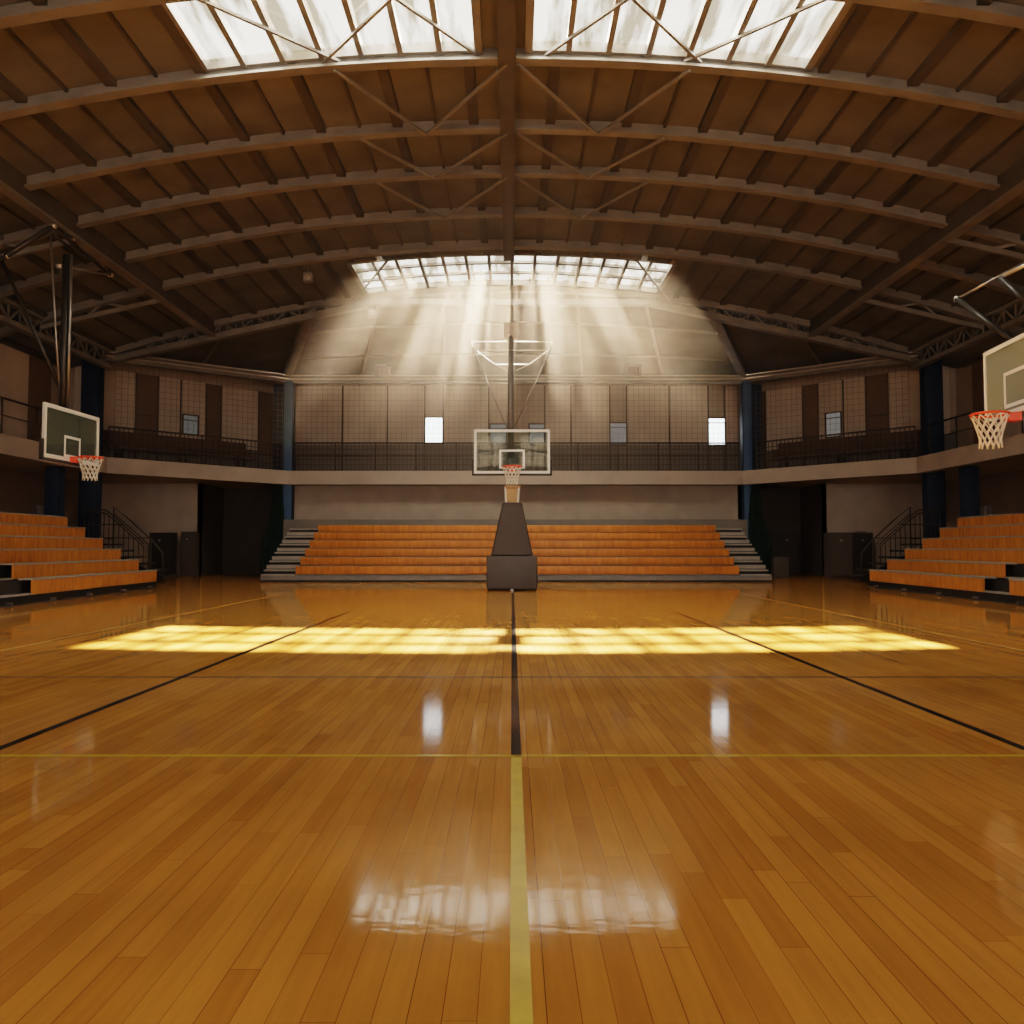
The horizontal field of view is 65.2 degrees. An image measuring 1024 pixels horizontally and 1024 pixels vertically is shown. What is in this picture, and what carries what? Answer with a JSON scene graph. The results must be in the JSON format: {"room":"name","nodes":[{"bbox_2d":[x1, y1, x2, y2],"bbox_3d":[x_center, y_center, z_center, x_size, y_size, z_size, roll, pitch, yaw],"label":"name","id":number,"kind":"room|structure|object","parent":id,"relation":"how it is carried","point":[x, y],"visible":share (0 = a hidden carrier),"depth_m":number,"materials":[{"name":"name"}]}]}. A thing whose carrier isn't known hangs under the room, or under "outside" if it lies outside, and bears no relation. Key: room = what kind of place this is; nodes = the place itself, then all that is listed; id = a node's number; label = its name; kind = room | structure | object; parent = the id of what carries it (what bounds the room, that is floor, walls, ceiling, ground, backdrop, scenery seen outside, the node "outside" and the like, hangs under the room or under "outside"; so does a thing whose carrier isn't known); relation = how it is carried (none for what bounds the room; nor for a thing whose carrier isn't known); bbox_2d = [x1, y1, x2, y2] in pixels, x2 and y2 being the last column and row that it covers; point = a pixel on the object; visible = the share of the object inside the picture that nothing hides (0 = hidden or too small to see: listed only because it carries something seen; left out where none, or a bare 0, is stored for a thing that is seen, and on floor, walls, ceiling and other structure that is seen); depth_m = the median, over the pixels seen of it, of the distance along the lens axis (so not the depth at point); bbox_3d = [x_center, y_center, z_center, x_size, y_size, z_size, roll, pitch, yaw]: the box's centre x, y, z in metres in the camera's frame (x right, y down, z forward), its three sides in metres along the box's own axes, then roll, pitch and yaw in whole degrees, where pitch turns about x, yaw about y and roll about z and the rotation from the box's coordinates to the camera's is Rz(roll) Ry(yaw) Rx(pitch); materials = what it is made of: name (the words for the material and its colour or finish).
{"room":"arena","nodes":[
{"label":"arena","id":0,"kind":"room"},
{"bbox_2d":[0,343,59,441],"bbox_3d":[-15.550,-4.607,10.067,0.200,4.290,35.700,0,-3,0],"label":"wall","id":1,"kind":"structure","parent":0,"point":[24,378],"depth_m":25.30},
{"bbox_2d":[0,470,78,526],"bbox_3d":[-16.975,-0.260,12.024,0.150,3.800,40.000,0,-3,0],"label":"wall","id":2,"kind":"structure","parent":0,"point":[19,492],"depth_m":27.96,"materials":[{"name":"paint"}]},
{"bbox_2d":[101,484,202,575],"bbox_3d":[-14.675,0.643,32.078,4.450,3.800,0.150,0,-3,0],"label":"wall","id":3,"kind":"structure","parent":0,"point":[172,508],"depth_m":32.03,"materials":[{"name":"paint"}]},
{"bbox_2d":[68,362,282,469],"bbox_3d":[-12.578,-3.970,30.888,0.220,4.890,8.344,-3,-4,45],"label":"wall","id":4,"kind":"structure","parent":0,"point":[110,387],"depth_m":30.75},
{"bbox_2d":[182,413,198,434],"bbox_3d":[-12.417,-3.365,30.881,0.080,0.800,0.650,-3,-4,45],"label":"window","id":5,"kind":"structure","parent":4,"relation":"in","point":[188,418],"depth_m":30.86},
{"bbox_2d":[197,484,223,574],"bbox_3d":[-12.525,0.696,33.252,0.150,3.800,2.500,0,-3,0],"label":"wall","id":6,"kind":"structure","parent":0,"point":[212,510],"depth_m":33.15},
{"bbox_2d":[223,488,282,573],"bbox_3d":[-10.725,0.755,34.576,3.450,3.800,0.150,0,-3,0],"label":"wall","id":7,"kind":"structure","parent":0,"point":[247,511],"depth_m":34.51,"materials":[{"name":"paint"}]},
{"bbox_2d":[0,574,1023,1023],"bbox_3d":[0.000,1.772,14.935,38.000,0.002,46.000,0,-3,0],"label":"floor","id":8,"kind":"structure","parent":0,"point":[225,798],"depth_m":3.42,"materials":[{"name":"brown wood"}]},
{"bbox_2d":[32,505,43,514],"bbox_3d":[-16.720,1.069,28.206,0.200,2.600,0.550,0,-3,0],"label":"pipe","id":9,"kind":"object","parent":8,"relation":"on","point":[38,509],"visible":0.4,"depth_m":28.19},
{"bbox_2d":[44,466,64,515],"bbox_3d":[-14.175,0.402,24.732,0.450,3.620,0.350,0,-3,0],"label":"pillar","id":10,"kind":"structure","parent":8,"relation":"on","point":[54,497],"depth_m":24.62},
{"bbox_2d":[0,512,159,607],"bbox_3d":[-11.070,0.886,17.136,3.150,1.970,10.476,0,-3,-3],"label":"bleachers","id":11,"kind":"object","parent":8,"relation":"on","point":[43,559],"visible":1,"depth_m":18.73,"materials":[{"name":"wood"}]},
{"bbox_2d":[78,356,104,536],"bbox_3d":[-14.250,-1.486,27.044,0.600,7.600,0.400,0,-3,0],"label":"pillar","id":12,"kind":"structure","parent":8,"relation":"on","point":[92,376],"depth_m":26.95,"materials":[{"name":"paint"}]},
{"bbox_2d":[82,507,178,582],"bbox_3d":[-12.400,1.104,26.104,2.710,2.525,1.145,0,-3,0],"label":"stair railing","id":13,"kind":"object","parent":8,"relation":"on","point":[160,578],"depth_m":25.59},
{"bbox_2d":[149,532,176,577],"bbox_3d":[-13.150,1.616,30.133,0.800,1.680,0.650,0,-3,0],"label":"tall cabinet","id":14,"kind":"object","parent":8,"relation":"on","point":[166,541],"visible":0.7,"depth_m":29.85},
{"bbox_2d":[180,532,199,575],"bbox_3d":[-12.705,1.650,31.558,0.490,1.740,0.700,0,-3,0],"label":"tall cabinet","id":15,"kind":"object","parent":8,"relation":"on","point":[190,541],"visible":0.86,"depth_m":31.25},
{"bbox_2d":[283,380,295,518],"bbox_3d":[-8.935,-1.363,31.994,0.370,7.800,0.400,0,-3,0],"label":"pillar","id":16,"kind":"structure","parent":8,"relation":"on","point":[289,386],"depth_m":31.89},
{"bbox_2d":[101,351,922,383],"bbox_3d":[0.002,-5.314,29.664,28.123,0.524,5.310,0,-3,0],"label":"beam","id":17,"kind":"structure","parent":16,"relation":"attached to","point":[154,362],"depth_m":31.92,"materials":[{"name":"wood"}]},
{"bbox_2d":[113,364,282,466],"bbox_3d":[-11.375,-3.501,29.637,0.013,3.549,6.341,-3,-4,45],"label":"netting","id":18,"kind":"object","parent":17,"relation":"hanging from","point":[128,371],"visible":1,"depth_m":29.40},
{"bbox_2d":[375,364,391,376],"bbox_3d":[-5.150,-5.646,32.136,0.600,0.470,0.500,0,-3,0],"label":"vent box","id":19,"kind":"object","parent":17,"relation":"on","point":[381,370],"visible":0.87,"depth_m":32.03,"materials":[{"name":"brown metal"}]},
{"bbox_2d":[295,384,739,470],"bbox_3d":[0.225,-3.387,32.185,17.859,3.549,0.009,0,-3,0],"label":"netting","id":20,"kind":"object","parent":17,"relation":"hanging from","point":[301,389],"visible":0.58,"depth_m":32.21,"materials":[{"name":"fabric"}]},
{"bbox_2d":[624,364,640,376],"bbox_3d":[4.850,-5.646,32.136,0.600,0.470,0.500,0,-3,0],"label":"vent box","id":21,"kind":"object","parent":17,"relation":"on","point":[630,370],"visible":0.87,"depth_m":32.03,"materials":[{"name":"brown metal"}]},
{"bbox_2d":[487,486,536,590],"bbox_3d":[0.000,0.690,21.328,1.320,2.740,1.325,0,-3,0],"label":"stand","id":22,"kind":"object","parent":8,"relation":"on","point":[511,564],"visible":1,"depth_m":20.80,"materials":[{"name":"grey plastic"}]},
{"bbox_2d":[260,519,771,581],"bbox_3d":[0.125,1.274,27.871,17.250,2.160,3.820,0,-3,0],"label":"bleachers","id":23,"kind":"object","parent":8,"relation":"on","point":[311,550],"visible":0.93,"depth_m":27.18,"materials":[{"name":"wood"}]},
{"bbox_2d":[740,380,752,539],"bbox_3d":[9.395,-1.363,31.994,0.370,7.800,0.400,0,-3,0],"label":"pillar","id":24,"kind":"structure","parent":8,"relation":"on","point":[745,386],"depth_m":31.89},
{"bbox_2d":[770,556,789,576],"bbox_3d":[10.125,2.061,30.238,0.590,0.800,0.440,0,-3,0],"label":"waste bin","id":25,"kind":"object","parent":8,"relation":"on","point":[779,564],"visible":0.88,"depth_m":30.04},
{"bbox_2d":[768,533,796,574],"bbox_3d":[10.775,1.718,32.831,1.650,1.720,0.650,0,-3,0],"label":"tall cabinet","id":26,"kind":"object","parent":8,"relation":"on","point":[782,544],"visible":0.48,"depth_m":32.55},
{"bbox_2d":[823,532,872,577],"bbox_3d":[12.650,1.614,30.083,1.600,1.680,0.750,0,-3,0],"label":"tall cabinet","id":27,"kind":"object","parent":8,"relation":"on","point":[842,551],"visible":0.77,"depth_m":29.74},
{"bbox_2d":[845,507,941,582],"bbox_3d":[12.400,1.104,26.104,2.710,2.525,1.145,0,-3,0],"label":"staircase","id":28,"kind":"structure","parent":8,"relation":"on","point":[862,578],"depth_m":25.59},
{"bbox_2d":[919,356,945,536],"bbox_3d":[14.250,-1.486,27.044,0.600,7.600,0.400,0,-3,0],"label":"pillar","id":29,"kind":"structure","parent":8,"relation":"on","point":[931,376],"depth_m":26.92,"materials":[{"name":"paint"}]},
{"bbox_2d":[866,512,1023,605],"bbox_3d":[11.384,0.895,17.332,3.155,1.970,10.827,0,-3,2],"label":"bleachers","id":30,"kind":"object","parent":8,"relation":"on","point":[981,558],"visible":1,"depth_m":19.28,"materials":[{"name":"wood"}]},
{"bbox_2d":[959,466,979,516],"bbox_3d":[14.175,0.402,24.732,0.450,3.620,0.350,0,-3,0],"label":"pillar","id":31,"kind":"structure","parent":8,"relation":"on","point":[969,497],"depth_m":24.62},
{"bbox_2d":[980,505,991,515],"bbox_3d":[16.720,1.069,28.206,0.200,2.600,0.550,0,-3,0],"label":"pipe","id":32,"kind":"object","parent":8,"relation":"on","point":[984,509],"visible":0.42,"depth_m":28.19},
{"bbox_2d":[0,0,1023,385],"bbox_3d":[0.000,-6.909,13.274,31.900,3.002,41.900,0,-3,0],"label":"ceiling","id":33,"kind":"structure","parent":0,"point":[106,48],"depth_m":18.52,"materials":[{"name":"wood"}]},
{"bbox_2d":[0,297,114,370],"bbox_3d":[-13.700,-5.974,9.829,0.240,0.700,35.100,0,-3,0],"label":"truss","id":34,"kind":"object","parent":33,"relation":"attached to","point":[6,320],"visible":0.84,"depth_m":23.61,"materials":[{"name":"brown metal"}]},
{"bbox_2d":[0,157,215,336],"bbox_3d":[-10.200,-7.039,9.876,0.260,0.592,35.100,0,-3,0],"label":"girder","id":35,"kind":"object","parent":33,"relation":"attached to","point":[39,202],"visible":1,"depth_m":19.57,"materials":[{"name":"wood"}]},
{"bbox_2d":[0,224,113,480],"bbox_3d":[-9.418,-3.532,16.803,2.641,5.909,3.645,0,-3,0],"label":"basketball hoop","id":36,"kind":"object","parent":35,"relation":"hanging from","point":[71,437],"visible":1,"depth_m":16.00,"materials":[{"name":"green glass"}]},
{"bbox_2d":[283,309,314,376],"bbox_3d":[-8.050,-6.199,30.059,0.300,1.679,5.667,1,-3,-24],"label":"beam","id":37,"kind":"structure","parent":33,"relation":"attached to","point":[304,328],"depth_m":29.82,"materials":[{"name":"wood"}]},
{"bbox_2d":[303,264,312,282],"bbox_3d":[-6.100,-7.167,23.936,0.260,0.590,0.260,0,-3,0],"label":"floodlight","id":38,"kind":"object","parent":33,"relation":"hanging from","point":[307,276],"visible":0.99,"depth_m":23.82,"materials":[{"name":"brown metal"}]},
{"bbox_2d":[367,299,375,317],"bbox_3d":[-4.750,-6.882,27.027,0.260,0.620,0.260,0,-3,0],"label":"floodlight","id":39,"kind":"object","parent":33,"relation":"hanging from","point":[371,312],"visible":1,"depth_m":26.91,"materials":[{"name":"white metal"}]},
{"bbox_2d":[162,0,852,71],"bbox_3d":[-0.100,-8.214,13.358,10.940,0.546,2.190,0,-3,0],"label":"window","id":40,"kind":"structure","parent":33,"relation":"attached to","point":[271,14],"depth_m":13.83,"materials":[{"name":"white glass"}]},
{"bbox_2d":[0,48,1023,120],"bbox_3d":[0.000,-6.862,14.373,30.600,2.998,0.220,0,-3,0],"label":"arch","id":41,"kind":"object","parent":33,"relation":"attached to","point":[169,81],"visible":0.91,"depth_m":14.38,"materials":[{"name":"wood"}]},
{"bbox_2d":[197,0,339,62],"bbox_3d":[-4.050,-8.053,13.376,0.050,0.232,2.762,-2,-4,43],"label":"brace","id":42,"kind":"object","parent":41,"relation":"attached to","point":[207,2],"visible":1,"depth_m":13.32,"materials":[{"name":"wood"}]},
{"bbox_2d":[322,0,391,63],"bbox_3d":[-2.650,-8.158,13.581,0.050,0.144,2.195,2,-4,-43],"label":"brace","id":43,"kind":"object","parent":41,"relation":"attached to","point":[385,3],"visible":1,"depth_m":13.52,"materials":[{"name":"wood"}]},
{"bbox_2d":[395,0,479,56],"bbox_3d":[-1.250,-8.224,13.583,0.050,0.088,2.062,-2,-3,39],"label":"brace","id":44,"kind":"object","parent":41,"relation":"attached to","point":[403,3],"visible":1,"depth_m":13.55,"materials":[{"name":"brown metal"}]},
{"bbox_2d":[544,0,628,56],"bbox_3d":[1.250,-8.224,13.583,0.050,0.088,2.062,2,-3,-39],"label":"brace","id":45,"kind":"object","parent":41,"relation":"attached to","point":[620,3],"visible":1,"depth_m":13.55,"materials":[{"name":"wood"}]},
{"bbox_2d":[597,69,690,135],"bbox_3d":[2.500,-7.946,15.623,0.050,0.133,2.780,2,-3,-30],"label":"brace","id":46,"kind":"object","parent":41,"relation":"attached to","point":[687,71],"visible":1,"depth_m":15.44,"materials":[{"name":"wood"}]},
{"bbox_2d":[632,0,701,63],"bbox_3d":[2.650,-8.158,13.581,0.050,0.144,2.195,-2,-4,43],"label":"brace","id":47,"kind":"object","parent":41,"relation":"attached to","point":[638,3],"visible":1,"depth_m":13.52,"materials":[{"name":"wood"}]},
{"bbox_2d":[684,0,826,62],"bbox_3d":[4.050,-8.053,13.376,0.050,0.232,2.762,2,-4,-43],"label":"brace","id":48,"kind":"object","parent":41,"relation":"attached to","point":[816,2],"visible":1,"depth_m":13.32,"materials":[{"name":"wood"}]},
{"bbox_2d":[0,119,1023,197],"bbox_3d":[0.000,-6.754,16.771,30.600,2.998,0.220,0,-3,0],"label":"arch","id":49,"kind":"object","parent":33,"relation":"attached to","point":[485,126],"visible":0.91,"depth_m":16.79,"materials":[{"name":"wood"}]},
{"bbox_2d":[333,69,426,135],"bbox_3d":[-2.500,-7.946,15.623,0.050,0.133,2.780,-2,-3,30],"label":"brace","id":50,"kind":"object","parent":49,"relation":"attached to","point":[335,71],"visible":1,"depth_m":15.44,"materials":[{"name":"wood"}]},
{"bbox_2d":[359,137,435,179],"bbox_3d":[-2.500,-7.847,17.821,0.050,0.133,2.443,-2,-3,35],"label":"brace","id":51,"kind":"object","parent":49,"relation":"attached to","point":[360,138],"visible":1,"depth_m":17.70,"materials":[{"name":"wood"}]},
{"bbox_2d":[426,65,506,135],"bbox_3d":[-0.950,-8.007,15.626,0.050,0.088,2.942,2,-3,-35],"label":"brace","id":52,"kind":"object","parent":49,"relation":"attached to","point":[497,71],"visible":1,"depth_m":15.53,"materials":[{"name":"wood"}]},
{"bbox_2d":[516,62,597,135],"bbox_3d":[0.950,-8.007,15.626,0.050,0.088,2.942,-2,-3,35],"label":"brace","id":53,"kind":"object","parent":49,"relation":"attached to","point":[518,64],"visible":1,"depth_m":15.46,"materials":[{"name":"wood"}]},
{"bbox_2d":[588,137,664,179],"bbox_3d":[2.500,-7.847,17.821,0.050,0.133,2.443,2,-3,-35],"label":"brace","id":54,"kind":"object","parent":49,"relation":"attached to","point":[663,138],"visible":1,"depth_m":17.70,"materials":[{"name":"wood"}]},
{"bbox_2d":[112,286,911,362],"bbox_3d":[0.000,-6.440,27.417,27.243,2.628,0.280,0,-3,0],"label":"roof truss","id":55,"kind":"object","parent":33,"relation":"attached to","point":[385,299],"visible":0.97,"depth_m":27.31,"materials":[{"name":"brown metal"}]},
{"bbox_2d":[353,257,390,302],"bbox_3d":[-4.500,-7.317,25.405,0.050,0.241,4.117,1,-3,-26],"label":"brace","id":56,"kind":"object","parent":55,"relation":"attached to","point":[388,258],"visible":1,"depth_m":25.19,"materials":[{"name":"brown metal"}]},
{"bbox_2d":[633,257,670,302],"bbox_3d":[4.500,-7.317,25.405,0.050,0.241,4.117,-1,-3,26],"label":"brace","id":57,"kind":"object","parent":55,"relation":"attached to","point":[634,258],"visible":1,"depth_m":25.19,"materials":[{"name":"brown metal"}]},
{"bbox_2d":[755,364,910,469],"bbox_3d":[11.600,-3.510,29.438,0.013,3.549,5.741,3,-4,-44],"label":"netting","id":58,"kind":"object","parent":55,"relation":"hanging from","point":[864,380],"visible":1,"depth_m":29.31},
{"bbox_2d":[0,165,1023,249],"bbox_3d":[0.000,-6.664,18.768,30.600,2.998,0.220,0,-3,0],"label":"arch","id":59,"kind":"object","parent":33,"relation":"attached to","point":[468,171],"visible":0.87,"depth_m":18.78,"materials":[{"name":"wood"}]},
{"bbox_2d":[0,239,77,258],"bbox_3d":[-11.950,-5.974,18.738,3.527,0.937,0.090,0,-3,0],"label":"knee brace","id":60,"kind":"object","parent":59,"relation":"attached to","point":[27,250],"visible":0.68,"depth_m":18.71,"materials":[{"name":"wood"}]},
{"bbox_2d":[375,181,444,219],"bbox_3d":[-2.500,-7.751,19.969,0.050,0.133,2.694,-2,-3,31],"label":"brace","id":61,"kind":"object","parent":59,"relation":"attached to","point":[376,182],"visible":1,"depth_m":19.84,"materials":[{"name":"wood"}]},
{"bbox_2d":[435,134,507,179],"bbox_3d":[-0.950,-7.908,17.823,0.050,0.088,2.626,2,-3,-40],"label":"brace","id":62,"kind":"object","parent":59,"relation":"attached to","point":[498,138],"visible":1,"depth_m":17.75,"materials":[{"name":"wood"}]},
{"bbox_2d":[515,176,579,218],"bbox_3d":[0.950,-7.811,19.971,0.050,0.088,2.861,-2,-3,36],"label":"brace","id":63,"kind":"object","parent":59,"relation":"attached to","point":[516,177],"visible":1,"depth_m":19.83,"materials":[{"name":"wood"}]},
{"bbox_2d":[516,131,588,179],"bbox_3d":[0.950,-7.908,17.823,0.050,0.088,2.626,-2,-3,40],"label":"brace","id":64,"kind":"object","parent":59,"relation":"attached to","point":[525,138],"visible":1,"depth_m":17.71,"materials":[{"name":"wood"}]},
{"bbox_2d":[579,181,648,219],"bbox_3d":[2.500,-7.751,19.969,0.050,0.133,2.694,2,-3,-31],"label":"brace","id":65,"kind":"object","parent":59,"relation":"attached to","point":[646,182],"visible":1,"depth_m":19.84,"materials":[{"name":"wood"}]},
{"bbox_2d":[946,239,1023,260],"bbox_3d":[11.950,-5.974,18.738,3.527,0.937,0.090,0,-3,0],"label":"knee brace","id":66,"kind":"object","parent":59,"relation":"attached to","point":[997,250],"visible":0.93,"depth_m":18.71,"materials":[{"name":"brown metal"}]},
{"bbox_2d":[0,207,1023,298],"bbox_3d":[0.000,-6.561,21.066,30.600,2.998,0.220,0,-3,0],"label":"arch","id":67,"kind":"object","parent":33,"relation":"attached to","point":[958,273],"visible":0.85,"depth_m":21.07,"materials":[{"name":"wood"}]},
{"bbox_2d":[444,178,507,218],"bbox_3d":[-0.950,-7.811,19.971,0.050,0.088,2.861,2,-3,-36],"label":"brace","id":68,"kind":"object","parent":67,"relation":"attached to","point":[500,181],"visible":1,"depth_m":19.89,"materials":[{"name":"wood"}]},
{"bbox_2d":[0,239,1023,338],"bbox_3d":[0.000,-6.459,23.314,30.600,2.998,0.220,0,-3,0],"label":"arch","id":69,"kind":"object","parent":33,"relation":"attached to","point":[519,244],"visible":0.89,"depth_m":23.32,"materials":[{"name":"wood"}]},
{"bbox_2d":[40,299,161,329],"bbox_3d":[-11.950,-5.769,23.283,3.527,0.937,0.090,0,-3,0],"label":"knee brace","id":70,"kind":"object","parent":69,"relation":"attached to","point":[120,308],"visible":0.95,"depth_m":23.25,"materials":[{"name":"wood"}]},
{"bbox_2d":[862,299,983,329],"bbox_3d":[11.950,-5.769,23.283,3.527,0.937,0.090,0,-3,0],"label":"knee brace","id":71,"kind":"object","parent":69,"relation":"attached to","point":[903,308],"visible":0.95,"depth_m":23.24,"materials":[{"name":"brown metal"}]},
{"bbox_2d":[0,0,1023,28],"bbox_3d":[0.000,-6.958,12.225,30.600,2.998,0.220,0,-3,0],"label":"arch","id":72,"kind":"object","parent":33,"relation":"attached to","point":[23,13],"visible":0.97,"depth_m":12.23,"materials":[{"name":"wood"}]},
{"bbox_2d":[347,251,676,293],"bbox_3d":[0.000,-7.692,25.722,10.040,0.479,2.940,0,-3,0],"label":"window","id":73,"kind":"structure","parent":33,"relation":"attached to","point":[401,283],"depth_m":25.76,"materials":[{"name":"white glass"}]},
{"bbox_2d":[451,218,572,485],"bbox_3d":[0.000,-4.193,19.899,3.208,7.216,2.027,0,-3,0],"label":"basketball hoop","id":74,"kind":"object","parent":33,"relation":"hanging from","point":[510,463],"visible":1,"depth_m":19.50,"materials":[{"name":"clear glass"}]},
{"bbox_2d":[709,309,747,376],"bbox_3d":[8.200,-6.199,30.059,0.300,1.680,5.795,-1,-3,27],"label":"beam","id":75,"kind":"structure","parent":33,"relation":"attached to","point":[722,330],"depth_m":29.86,"materials":[{"name":"wood"}]},
{"bbox_2d":[808,157,1023,336],"bbox_3d":[10.200,-7.039,9.876,0.260,0.592,35.100,0,-3,0],"label":"girder","id":76,"kind":"object","parent":33,"relation":"attached to","point":[984,202],"visible":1,"depth_m":19.52,"materials":[{"name":"wood"}]},
{"bbox_2d":[953,262,1023,448],"bbox_3d":[7.899,-3.852,10.308,4.366,5.933,2.118,-2,-3,41],"label":"basketball hoop","id":77,"kind":"object","parent":76,"relation":"hanging from","point":[1003,364],"visible":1,"depth_m":11.02,"materials":[{"name":"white glass"}]},
{"bbox_2d":[909,299,1023,370],"bbox_3d":[13.700,-5.974,9.829,0.240,0.700,35.100,0,-3,0],"label":"truss","id":78,"kind":"object","parent":33,"relation":"attached to","point":[1017,320],"visible":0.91,"depth_m":24.17,"materials":[{"name":"brown metal"}]},
{"bbox_2d":[0,433,1023,487],"bbox_3d":[0.000,-2.185,13.512,35.400,0.540,42.800,0,-3,0],"label":"balcony","id":79,"kind":"object","parent":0,"point":[17,454],"visible":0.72,"depth_m":30.13,"materials":[{"name":"concrete"}]},
{"bbox_2d":[0,396,41,440],"bbox_3d":[-13.950,-2.729,19.442,0.060,1.080,14.650,0,-3,0],"label":"balcony railing","id":80,"kind":"object","parent":79,"relation":"on","point":[1,397],"visible":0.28,"depth_m":22.61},
{"bbox_2d":[103,430,245,465],"bbox_3d":[-12.542,-2.229,30.222,0.393,1.250,5.445,-3,-4,45],"label":"bench","id":81,"kind":"object","parent":79,"relation":"on","point":[105,432],"visible":0.31,"depth_m":30.11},
{"bbox_2d":[106,436,255,466],"bbox_3d":[-12.188,-2.095,29.863,0.393,0.950,5.445,-3,-4,45],"label":"bench","id":82,"kind":"object","parent":79,"relation":"on","point":[115,438],"visible":0.54,"depth_m":29.79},
{"bbox_2d":[108,426,281,469],"bbox_3d":[-11.500,-2.294,29.658,6.520,1.130,0.060,3,-4,-45],"label":"balcony railing","id":83,"kind":"object","parent":79,"relation":"on","point":[124,428],"visible":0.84,"depth_m":29.21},
{"bbox_2d":[260,485,283,575],"bbox_3d":[-9.370,0.705,31.450,1.000,3.580,0.359,0,-3,0],"label":"curtain","id":84,"kind":"object","parent":79,"relation":"hanging from","point":[273,537],"visible":0.77,"depth_m":31.44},
{"bbox_2d":[273,384,283,469],"bbox_3d":[-9.420,-3.378,32.935,0.560,3.590,0.900,0,-3,0],"label":"pillar","id":85,"kind":"structure","parent":79,"relation":"on","point":[276,402],"depth_m":32.50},
{"bbox_2d":[294,442,739,470],"bbox_3d":[0.200,-2.210,32.082,17.850,1.180,0.060,0,-3,0],"label":"balcony railing","id":86,"kind":"object","parent":79,"relation":"on","point":[299,443],"visible":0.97,"depth_m":32.08,"materials":[{"name":"metal"}]},
{"bbox_2d":[751,384,762,469],"bbox_3d":[9.880,-3.378,32.935,0.560,3.590,0.900,0,-3,0],"label":"pillar","id":87,"kind":"structure","parent":79,"relation":"on","point":[756,424],"depth_m":32.49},
{"bbox_2d":[749,485,771,573],"bbox_3d":[9.720,0.705,31.450,1.000,3.580,0.359,0,-3,0],"label":"curtain","id":88,"kind":"object","parent":79,"relation":"hanging from","point":[759,539],"visible":0.8,"depth_m":31.44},
{"bbox_2d":[756,426,915,469],"bbox_3d":[11.725,-2.304,29.433,5.884,1.130,0.060,-3,-4,45],"label":"balcony railing","id":89,"kind":"object","parent":79,"relation":"on","point":[899,428],"visible":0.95,"depth_m":29.12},
{"bbox_2d":[768,436,917,467],"bbox_3d":[12.188,-2.095,29.863,5.445,0.950,0.393,-3,-4,45],"label":"bench","id":90,"kind":"object","parent":79,"relation":"on","point":[907,438],"visible":0.47,"depth_m":29.69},
{"bbox_2d":[778,430,920,465],"bbox_3d":[12.542,-2.229,30.222,5.445,1.250,0.393,-3,-4,45],"label":"bench","id":91,"kind":"object","parent":79,"relation":"on","point":[918,432],"visible":0.34,"depth_m":30.12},
{"bbox_2d":[928,408,1023,453],"bbox_3d":[13.950,-2.729,19.442,0.060,1.080,14.650,0,-3,0],"label":"balcony railing","id":92,"kind":"object","parent":79,"relation":"on","point":[955,417],"visible":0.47,"depth_m":25.08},
{"bbox_2d":[295,384,739,470],"bbox_3d":[0.000,-3.837,33.847,19.200,4.890,0.220,0,-3,0],"label":"wall","id":93,"kind":"structure","parent":0,"point":[374,421],"depth_m":33.75,"materials":[{"name":"paint"}]},
{"bbox_2d":[424,417,442,441],"bbox_3d":[-3.290,-3.452,33.729,0.800,1.130,0.080,0,-3,0],"label":"window","id":94,"kind":"structure","parent":93,"relation":"in","point":[433,431],"depth_m":33.71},
{"bbox_2d":[489,423,506,445],"bbox_3d":[-0.580,-3.262,33.721,0.760,0.950,0.080,0,-3,0],"label":"window","id":95,"kind":"structure","parent":93,"relation":"in","point":[501,436],"depth_m":33.70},
{"bbox_2d":[529,423,544,445],"bbox_3d":[1.050,-3.262,33.721,0.700,0.950,0.080,0,-3,0],"label":"window","id":96,"kind":"structure","parent":93,"relation":"in","point":[538,436],"depth_m":33.70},
{"bbox_2d":[609,422,627,445],"bbox_3d":[4.480,-3.287,33.722,0.760,1.000,0.080,0,-3,0],"label":"window","id":97,"kind":"structure","parent":93,"relation":"in","point":[617,430],"depth_m":33.70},
{"bbox_2d":[707,417,725,445],"bbox_3d":[8.630,-3.387,33.726,0.760,1.200,0.080,0,-3,0],"label":"window","id":98,"kind":"structure","parent":93,"relation":"in","point":[715,424],"depth_m":33.71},
{"bbox_2d":[294,485,740,518],"bbox_3d":[0.150,0.658,32.428,18.300,3.800,0.150,0,-3,0],"label":"wall","id":99,"kind":"structure","parent":0,"point":[310,501],"depth_m":32.40,"materials":[{"name":"paint"}]},
{"bbox_2d":[760,488,800,573],"bbox_3d":[10.875,0.755,34.576,3.150,3.800,0.150,0,-3,0],"label":"wall","id":100,"kind":"structure","parent":0,"point":[780,506],"depth_m":34.53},
{"bbox_2d":[800,484,826,574],"bbox_3d":[12.525,0.696,33.252,0.150,3.800,2.500,0,-3,0],"label":"wall","id":101,"kind":"structure","parent":0,"point":[810,496],"depth_m":33.15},
{"bbox_2d":[739,362,956,470],"bbox_3d":[12.578,-3.970,30.888,8.344,4.890,0.220,-3,-4,45],"label":"wall","id":102,"kind":"structure","parent":0,"point":[949,374],"depth_m":30.44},
{"bbox_2d":[825,411,841,437],"bbox_3d":[12.417,-3.365,30.881,0.650,1.000,0.080,-3,-4,45],"label":"window","id":103,"kind":"structure","parent":102,"relation":"in","point":[831,425],"depth_m":30.87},
{"bbox_2d":[821,484,922,575],"bbox_3d":[14.675,0.643,32.078,4.450,3.800,0.150,0,-3,0],"label":"wall","id":104,"kind":"structure","parent":0,"point":[850,507],"depth_m":32.03,"materials":[{"name":"paint"}]},
{"bbox_2d":[945,470,1023,526],"bbox_3d":[16.975,-0.260,12.024,0.150,3.800,40.000,0,-3,0],"label":"wall","id":105,"kind":"structure","parent":0,"point":[1003,492],"depth_m":27.91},
{"bbox_2d":[956,359,1023,447],"bbox_3d":[15.540,-4.607,10.067,0.220,4.290,35.700,0,-3,0],"label":"wall","id":106,"kind":"structure","parent":0,"point":[970,379],"depth_m":26.99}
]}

